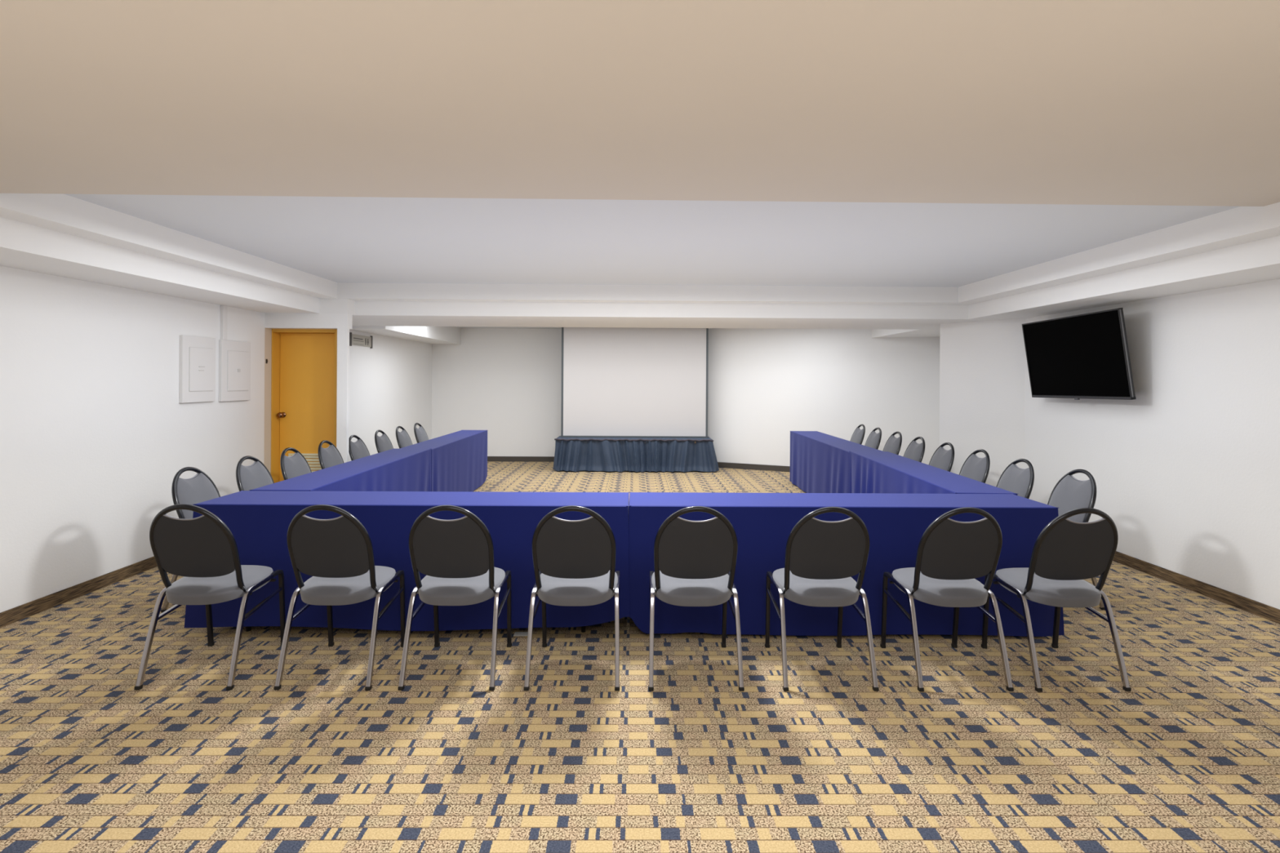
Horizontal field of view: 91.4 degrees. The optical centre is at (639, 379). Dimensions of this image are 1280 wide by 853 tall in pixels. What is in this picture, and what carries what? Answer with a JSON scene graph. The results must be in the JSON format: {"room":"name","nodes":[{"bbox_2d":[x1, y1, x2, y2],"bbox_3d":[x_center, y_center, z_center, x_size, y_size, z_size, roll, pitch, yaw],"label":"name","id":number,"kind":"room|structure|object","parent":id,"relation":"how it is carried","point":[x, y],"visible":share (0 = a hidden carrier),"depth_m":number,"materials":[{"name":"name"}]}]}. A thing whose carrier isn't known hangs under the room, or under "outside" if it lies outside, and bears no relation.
{"room":"conference room","nodes":[
{"label":"conference room","id":0,"kind":"room"},
{"bbox_2d":[0,266,265,613],"bbox_3d":[-3.790,0.138,1.805,0.150,2.620,8.870,0,0,0],"label":"wall","id":1,"kind":"structure","parent":0,"point":[95,433],"depth_m":4.28,"materials":[{"name":"paint"}]},
{"bbox_2d":[0,555,157,627],"bbox_3d":[-3.716,1.406,1.806,0.012,0.085,8.870,0,0,0],"label":"baseboard","id":2,"kind":"structure","parent":1,"relation":"attached to","point":[14,615],"depth_m":4.10,"materials":[{"name":"brown wood"}]},
{"bbox_2d":[0,217,319,313],"bbox_3d":[-3.438,-0.734,1.888,0.545,0.148,9.030,0,0,0],"label":"ceiling beam","id":3,"kind":"structure","parent":1,"relation":"attached to","point":[23,246],"depth_m":4.02,"materials":[{"name":"white paint"}]},
{"bbox_2d":[0,193,337,298],"bbox_3d":[-3.344,-0.988,1.799,0.730,0.362,8.850,0,0,0],"label":"trim","id":4,"kind":"structure","parent":1,"relation":"attached to","point":[59,212],"depth_m":3.83,"materials":[{"name":"white paint"}]},
{"bbox_2d":[178,335,215,403],"bbox_3d":[-3.722,-0.083,5.271,0.038,0.551,0.400,0,0,0],"label":"electrical panel","id":5,"kind":"object","parent":1,"relation":"attached to","point":[197,354],"visible":1,"depth_m":5.23,"materials":[{"name":"white metal"}]},
{"bbox_2d":[220,305,227,340],"bbox_3d":[-3.727,-0.506,5.598,0.028,0.310,0.055,0,0,0],"label":"duct","id":6,"kind":"object","parent":1,"relation":"attached to","point":[224,308],"visible":1,"depth_m":5.58,"materials":[{"name":"white paint"}]},
{"bbox_2d":[218,339,250,401],"bbox_3d":[-3.725,-0.076,5.761,0.040,0.550,0.420,0,0,0],"label":"electrical panel","id":7,"kind":"object","parent":1,"relation":"attached to","point":[234,357],"visible":1,"depth_m":5.72,"materials":[{"name":"white metal"}]},
{"bbox_2d":[337,282,976,305],"bbox_3d":[0.251,-0.968,7.002,8.000,0.362,1.500,0,0,0],"label":"trim","id":8,"kind":"structure","parent":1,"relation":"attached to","point":[350,291],"depth_m":6.25,"materials":[{"name":"white paint"}]},
{"bbox_2d":[264,313,352,462],"bbox_3d":[-3.417,0.395,6.298,0.970,2.110,0.110,0,0,0],"label":"wall","id":9,"kind":"structure","parent":0,"point":[343,322],"depth_m":6.25,"materials":[{"name":"paint"}]},
{"bbox_2d":[320,298,354,315],"bbox_3d":[-3.336,-0.733,6.324,0.820,0.148,0.160,0,0,0],"label":"trim","id":10,"kind":"structure","parent":9,"relation":"attached to","point":[326,305],"depth_m":6.25,"materials":[{"name":"white paint"}]},
{"bbox_2d":[351,301,1005,329],"bbox_3d":[0.248,-0.713,7.092,8.000,0.148,1.320,0,0,0],"label":"ceiling beam","id":11,"kind":"structure","parent":9,"relation":"attached to","point":[390,313],"depth_m":6.45,"materials":[{"name":"white paint"}]},
{"bbox_2d":[348,329,431,461],"bbox_3d":[-3.750,0.138,9.421,0.150,2.620,3.300,0,0,0],"label":"wall","id":12,"kind":"structure","parent":0,"point":[390,382],"depth_m":9.12,"materials":[{"name":"paint"}]},
{"bbox_2d":[349,332,373,348],"bbox_3d":[-3.651,-0.506,8.192,0.022,0.170,0.644,0,0,0],"label":"restroom sign","id":13,"kind":"object","parent":12,"relation":"attached to","point":[354,340],"visible":1,"depth_m":8.15,"materials":[{"name":"grey"}]},
{"bbox_2d":[349,325,461,344],"bbox_3d":[-3.439,-0.896,9.423,0.560,0.547,3.400,0,0,0],"label":"trim","id":14,"kind":"structure","parent":12,"relation":"attached to","point":[428,335],"depth_m":9.29,"materials":[{"name":"white paint"}]},
{"bbox_2d":[457,326,561,328],"bbox_3d":[0.555,-0.937,9.605,8.750,0.100,4.000,0,0,0],"label":"ceiling","id":15,"kind":"structure","parent":0,"point":[457,326],"depth_m":10.92,"materials":[{"name":"paint"}]},
{"bbox_2d":[560,327,708,438],"bbox_3d":[-0.085,0.029,10.200,2.500,1.840,0.100,0,0,0],"label":"projection screen","id":16,"kind":"object","parent":15,"relation":"hanging from","point":[617,382],"visible":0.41,"depth_m":10.20,"materials":[{"name":"grey fabric"}]},
{"bbox_2d":[0,461,1279,852],"bbox_3d":[0.556,1.523,4.430,9.200,0.100,14.350,0,0,0],"label":"floor","id":17,"kind":"structure","parent":0,"point":[1185,760],"depth_m":2.57,"materials":[{"name":"carpet"}]},
{"bbox_2d":[160,466,220,612],"bbox_3d":[-2.742,1.017,4.119,0.521,0.875,0.452,0,0,0],"label":"banquet chair","id":18,"kind":"object","parent":17,"relation":"on","point":[199,488],"visible":0.32,"depth_m":4.04,"materials":[{"name":"grey fabric"}]},
{"bbox_2d":[134,503,285,690],"bbox_3d":[-2.143,1.020,3.170,0.452,0.875,0.522,0,0,0],"label":"banquet chair","id":19,"kind":"object","parent":17,"relation":"on","point":[202,549],"visible":0.99,"depth_m":3.01,"materials":[{"name":"grey fabric"}]},
{"bbox_2d":[235,455,274,491],"bbox_3d":[-2.725,1.017,4.719,0.521,0.875,0.452,0,0,0],"label":"banquet chair","id":20,"kind":"object","parent":17,"relation":"on","point":[256,475],"visible":0.28,"depth_m":4.67,"materials":[{"name":"grey fabric"}]},
{"bbox_2d":[280,447,311,479],"bbox_3d":[-2.734,1.017,5.299,0.521,0.875,0.452,0,0,0],"label":"banquet chair","id":21,"kind":"object","parent":17,"relation":"on","point":[295,465],"visible":0.23,"depth_m":5.24,"materials":[{"name":"grey fabric"}]},
{"bbox_2d":[317,440,343,469],"bbox_3d":[-2.749,1.017,5.929,0.521,0.875,0.452,0,0,0],"label":"banquet chair","id":22,"kind":"object","parent":17,"relation":"on","point":[330,456],"visible":0.25,"depth_m":5.87,"materials":[{"name":"grey fabric"}]},
{"bbox_2d":[274,504,405,690],"bbox_3d":[-1.491,1.024,3.175,0.452,0.875,0.522,0,0,0],"label":"banquet chair","id":23,"kind":"object","parent":17,"relation":"on","point":[338,553],"visible":0.99,"depth_m":3.01,"materials":[{"name":"grey fabric"}]},
{"bbox_2d":[348,435,369,460],"bbox_3d":[-2.739,1.017,6.499,0.521,0.875,0.452,0,0,0],"label":"banquet chair","id":24,"kind":"object","parent":17,"relation":"on","point":[357,450],"visible":0.3,"depth_m":6.43,"materials":[{"name":"grey fabric"}]},
{"bbox_2d":[374,430,393,453],"bbox_3d":[-2.744,1.017,7.149,0.521,0.875,0.452,0,0,0],"label":"banquet chair","id":25,"kind":"object","parent":17,"relation":"on","point":[383,443],"visible":0.27,"depth_m":7.08,"materials":[{"name":"grey fabric"}]},
{"bbox_2d":[395,426,413,448],"bbox_3d":[-2.739,1.017,7.739,0.521,0.875,0.452,0,0,0],"label":"banquet chair","id":26,"kind":"object","parent":17,"relation":"on","point":[403,439],"visible":0.38,"depth_m":7.66,"materials":[{"name":"grey fabric"}]},
{"bbox_2d":[245,626,585,632],"bbox_3d":[-1.298,1.097,3.756,2.416,0.730,0.391,0,0,0],"label":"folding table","id":27,"kind":"object","parent":17,"relation":"on","point":[583,628],"visible":0.16,"depth_m":3.62,"materials":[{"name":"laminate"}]},
{"bbox_2d":[184,490,629,631],"bbox_3d":[-1.318,1.068,3.756,2.517,0.712,0.453,0,0,0],"label":"tablecloth","id":28,"kind":"object","parent":27,"relation":"on","point":[259,522],"visible":0.55,"depth_m":3.54,"materials":[{"name":"blue fabric"}]},
{"bbox_2d":[413,422,428,443],"bbox_3d":[-2.723,1.017,8.309,0.521,0.875,0.452,0,0,0],"label":"banquet chair","id":29,"kind":"object","parent":17,"relation":"on","point":[420,434],"visible":0.33,"depth_m":8.23,"materials":[{"name":"grey fabric"}]},
{"bbox_2d":[398,505,511,690],"bbox_3d":[-0.911,1.027,3.179,0.452,0.875,0.522,0,0,0],"label":"banquet chair","id":30,"kind":"object","parent":17,"relation":"on","point":[455,557],"visible":1,"depth_m":3.01,"materials":[{"name":"grey fabric"}]},
{"bbox_2d":[513,631,528,635],"bbox_3d":[-0.677,1.464,3.595,0.092,0.002,0.052,0,0,0],"label":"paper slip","id":31,"kind":"object","parent":17,"relation":"on","point":[516,633],"visible":0.93,"depth_m":3.59,"materials":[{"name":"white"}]},
{"bbox_2d":[524,505,619,690],"bbox_3d":[-0.321,1.031,3.184,0.452,0.875,0.522,0,0,0],"label":"banquet chair","id":32,"kind":"object","parent":17,"relation":"on","point":[575,559],"visible":1,"depth_m":3.01,"materials":[{"name":"grey fabric"}]},
{"bbox_2d":[648,506,744,691],"bbox_3d":[0.267,1.034,3.188,0.452,0.875,0.522,0,0,0],"label":"banquet chair","id":33,"kind":"object","parent":17,"relation":"on","point":[694,560],"visible":1,"depth_m":3.02,"materials":[{"name":"grey fabric"}]},
{"bbox_2d":[764,506,879,691],"bbox_3d":[0.904,1.038,3.193,0.452,0.875,0.522,0,0,-1],"label":"banquet chair","id":34,"kind":"object","parent":17,"relation":"on","point":[822,557],"visible":1,"depth_m":3.03,"materials":[{"name":"grey fabric"}]},
{"bbox_2d":[849,424,865,444],"bbox_3d":[2.791,1.049,8.542,0.521,0.875,0.452,0,0,0],"label":"banquet chair","id":35,"kind":"object","parent":17,"relation":"on","point":[858,436],"visible":0.34,"depth_m":8.46,"materials":[{"name":"grey fabric"}]},
{"bbox_2d":[864,427,881,449],"bbox_3d":[2.783,1.048,7.952,0.521,0.875,0.452,0,0,0],"label":"banquet chair","id":36,"kind":"object","parent":17,"relation":"on","point":[873,440],"visible":0.29,"depth_m":7.88,"materials":[{"name":"grey fabric"}]},
{"bbox_2d":[882,431,902,454],"bbox_3d":[2.783,1.048,7.342,0.521,0.875,0.452,0,0,0],"label":"banquet chair","id":37,"kind":"object","parent":17,"relation":"on","point":[893,445],"visible":0.27,"depth_m":7.28,"materials":[{"name":"grey fabric"}]},
{"bbox_2d":[903,436,924,462],"bbox_3d":[2.748,1.048,6.682,0.521,0.875,0.452,0,0,0],"label":"banquet chair","id":38,"kind":"object","parent":17,"relation":"on","point":[915,451],"visible":0.28,"depth_m":6.62,"materials":[{"name":"grey fabric"}]},
{"bbox_2d":[928,442,954,471],"bbox_3d":[2.748,1.048,6.072,0.521,0.875,0.452,0,0,0],"label":"banquet chair","id":39,"kind":"object","parent":17,"relation":"on","point":[943,459],"visible":0.32,"depth_m":6.01,"materials":[{"name":"grey fabric"}]},
{"bbox_2d":[880,506,1013,691],"bbox_3d":[1.544,1.041,3.199,0.452,0.875,0.522,0,0,-1],"label":"banquet chair","id":40,"kind":"object","parent":17,"relation":"on","point":[951,554],"visible":1,"depth_m":3.03,"materials":[{"name":"grey fabric"}]},
{"bbox_2d":[959,448,990,483],"bbox_3d":[2.748,1.048,5.472,0.521,0.875,0.452,0,0,0],"label":"banquet chair","id":41,"kind":"object","parent":17,"relation":"on","point":[975,468],"visible":0.34,"depth_m":5.42,"materials":[{"name":"grey fabric"}]},
{"bbox_2d":[995,458,1034,498],"bbox_3d":[2.708,1.048,4.811,0.521,0.875,0.452,0,0,0],"label":"banquet chair","id":42,"kind":"object","parent":17,"relation":"on","point":[1015,479],"visible":0.39,"depth_m":4.76,"materials":[{"name":"grey fabric"}]},
{"bbox_2d":[981,507,1131,692],"bbox_3d":[2.104,1.045,3.203,0.452,0.875,0.522,0,0,-1],"label":"banquet chair","id":43,"kind":"object","parent":17,"relation":"on","point":[1066,553],"visible":0.98,"depth_m":3.04,"materials":[{"name":"grey fabric"}]},
{"bbox_2d":[1047,469,1105,609],"bbox_3d":[2.762,1.048,4.252,0.521,0.875,0.452,0,0,0],"label":"banquet chair","id":44,"kind":"object","parent":17,"relation":"on","point":[1069,493],"visible":0.39,"depth_m":4.20,"materials":[{"name":"grey fabric"}]},
{"bbox_3d":[-0.097,1.225,10.200,2.440,0.488,0.450,0,0,0],"label":"table","id":45,"kind":"object","parent":17,"relation":"on","visible":0},
{"bbox_2d":[552,435,719,471],"bbox_3d":[-0.062,1.200,10.146,2.670,0.516,0.728,0,0,0],"label":"table cloth","id":46,"kind":"object","parent":45,"relation":"on","point":[571,454],"visible":0.96,"depth_m":9.93,"materials":[{"name":"fabric"}]},
{"bbox_2d":[0,0,1279,206],"bbox_3d":[0.123,-0.947,0.319,7.740,0.223,5.837,0,0,0],"label":"ceiling","id":47,"kind":"structure","parent":0,"point":[1076,102],"depth_m":1.95,"materials":[{"name":"beige paint"}]},
{"bbox_2d":[66,194,1239,287],"bbox_3d":[0.121,-0.994,4.451,6.700,0.100,4.100,0,0,0],"label":"ceiling","id":48,"kind":"structure","parent":0,"point":[337,239],"depth_m":4.13,"materials":[{"name":"paint"}]},
{"bbox_2d":[431,328,939,466],"bbox_3d":[0.603,0.164,10.561,8.968,2.620,1.109,0,0,14],"label":"wall","id":49,"kind":"structure","parent":0,"point":[765,384],"depth_m":10.26,"materials":[{"name":"paint"}]},
{"bbox_2d":[487,456,790,471],"bbox_3d":[0.367,1.427,9.478,8.100,0.090,3.250,0,0,0],"label":"baseboard","id":50,"kind":"structure","parent":49,"relation":"attached to","point":[521,459],"depth_m":10.45,"materials":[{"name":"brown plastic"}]},
{"bbox_2d":[939,318,1025,486],"bbox_3d":[4.064,0.183,7.707,1.450,2.620,2.749,0,0,0],"label":"wall","id":51,"kind":"structure","parent":0,"point":[982,363],"depth_m":6.62,"materials":[{"name":"paint"}]},
{"bbox_2d":[871,328,939,337],"bbox_3d":[4.037,-0.877,8.707,1.000,0.500,1.850,0,0,0],"label":"trim","id":52,"kind":"structure","parent":51,"relation":"attached to","point":[876,333],"depth_m":8.86,"materials":[{"name":"white paint"}]},
{"bbox_2d":[1024,278,1279,609],"bbox_3d":[4.009,0.183,1.882,0.150,2.620,8.900,0,0,0],"label":"wall","id":53,"kind":"structure","parent":0,"point":[1186,471],"depth_m":4.43,"materials":[{"name":"paint"}]},
{"bbox_2d":[1022,307,1136,399],"bbox_3d":[3.773,-0.184,5.351,0.272,0.723,1.206,0,0,0],"label":"television","id":54,"kind":"object","parent":53,"relation":"attached to","point":[1086,355],"visible":1,"depth_m":5.23,"materials":[{"name":"black"}]},
{"bbox_2d":[958,201,1279,302],"bbox_3d":[3.586,-0.948,1.853,0.710,0.362,8.850,0,0,0],"label":"trim","id":55,"kind":"structure","parent":53,"relation":"attached to","point":[1239,225],"depth_m":4.02,"materials":[{"name":"white paint"}]},
{"bbox_2d":[968,235,1279,319],"bbox_3d":[3.684,-0.693,1.944,0.510,0.148,9.030,0,0,0],"label":"trim","id":56,"kind":"structure","parent":53,"relation":"attached to","point":[1259,260],"depth_m":4.27,"materials":[{"name":"white paint"}]},
{"bbox_2d":[1112,551,1279,624],"bbox_3d":[3.645,1.448,2.204,0.559,0.085,9.550,0,0,0],"label":"baseboard","id":57,"kind":"structure","parent":53,"relation":"attached to","point":[1270,613],"depth_m":4.32,"materials":[{"name":"brown wood"}]},
{"bbox_3d":[-3.390,0.395,7.034,0.835,2.110,1.480,0,0,0],"label":"wall","id":58,"kind":"structure","parent":0,"visible":0},
{"bbox_2d":[263,328,271,474],"bbox_3d":[-3.828,0.467,6.405,0.150,1.963,0.330,0,0,0],"label":"trim","id":59,"kind":"structure","parent":58,"relation":"attached to","point":[268,331],"depth_m":6.30,"materials":[{"name":"beige paint"}]},
{"bbox_2d":[271,328,337,483],"bbox_3d":[-3.395,0.469,6.446,0.717,1.963,0.175,0,0,0],"label":"door","id":60,"kind":"structure","parent":58,"relation":"in","point":[304,362],"depth_m":6.49,"materials":[{"name":"orange wood"}]},
{"bbox_3d":[1.161,1.112,3.782,2.416,0.730,0.391,0,0,0],"label":"folding table","id":61,"kind":"object","parent":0,"visible":0},
{"bbox_2d":[628,492,1064,636],"bbox_3d":[1.177,1.095,3.781,2.503,0.736,0.447,0,0,0],"label":"tablecloth","id":62,"kind":"object","parent":61,"relation":"on","point":[762,523],"visible":0.56,"depth_m":3.57,"materials":[{"name":"blue fabric"}]},
{"bbox_3d":[-2.311,1.092,5.183,0.346,0.730,2.352,0,0,-1],"label":"folding table","id":63,"kind":"object","parent":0,"visible":0},
{"bbox_2d":[248,448,431,491],"bbox_3d":[-2.333,1.072,5.184,0.462,0.730,2.404,0,0,-1],"label":"tablecloth","id":64,"kind":"object","parent":63,"relation":"on","point":[393,469],"visible":0.34,"depth_m":5.13,"materials":[{"name":"blue fabric"}]},
{"bbox_3d":[-2.325,1.092,7.611,0.323,0.730,2.398,0,0,-1],"label":"folding table","id":65,"kind":"object","parent":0,"visible":0},
{"bbox_2d":[399,430,487,491],"bbox_3d":[-2.349,1.079,7.611,0.434,0.725,2.448,0,0,-1],"label":"tablecloth","id":66,"kind":"object","parent":65,"relation":"on","point":[459,459],"visible":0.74,"depth_m":7.44,"materials":[{"name":"blue fabric"}]},
{"bbox_3d":[2.278,1.118,5.194,0.351,0.730,2.307,0,0,2],"label":"folding table","id":67,"kind":"object","parent":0,"visible":0},
{"bbox_2d":[848,451,1017,495],"bbox_3d":[2.283,1.098,5.195,0.499,0.730,2.360,0,0,2],"label":"tablecloth","id":68,"kind":"object","parent":67,"relation":"on","point":[869,472],"visible":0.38,"depth_m":5.16,"materials":[{"name":"blue fabric"}]},
{"bbox_3d":[2.346,1.119,7.700,0.351,0.730,2.586,0,0,1],"label":"folding table","id":69,"kind":"object","parent":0,"visible":0},
{"bbox_2d":[790,431,882,493],"bbox_3d":[2.362,1.107,7.701,0.478,0.723,2.639,0,0,1],"label":"tablecloth","id":70,"kind":"object","parent":69,"relation":"on","point":[820,461],"visible":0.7,"depth_m":7.53,"materials":[{"name":"blue fabric"}]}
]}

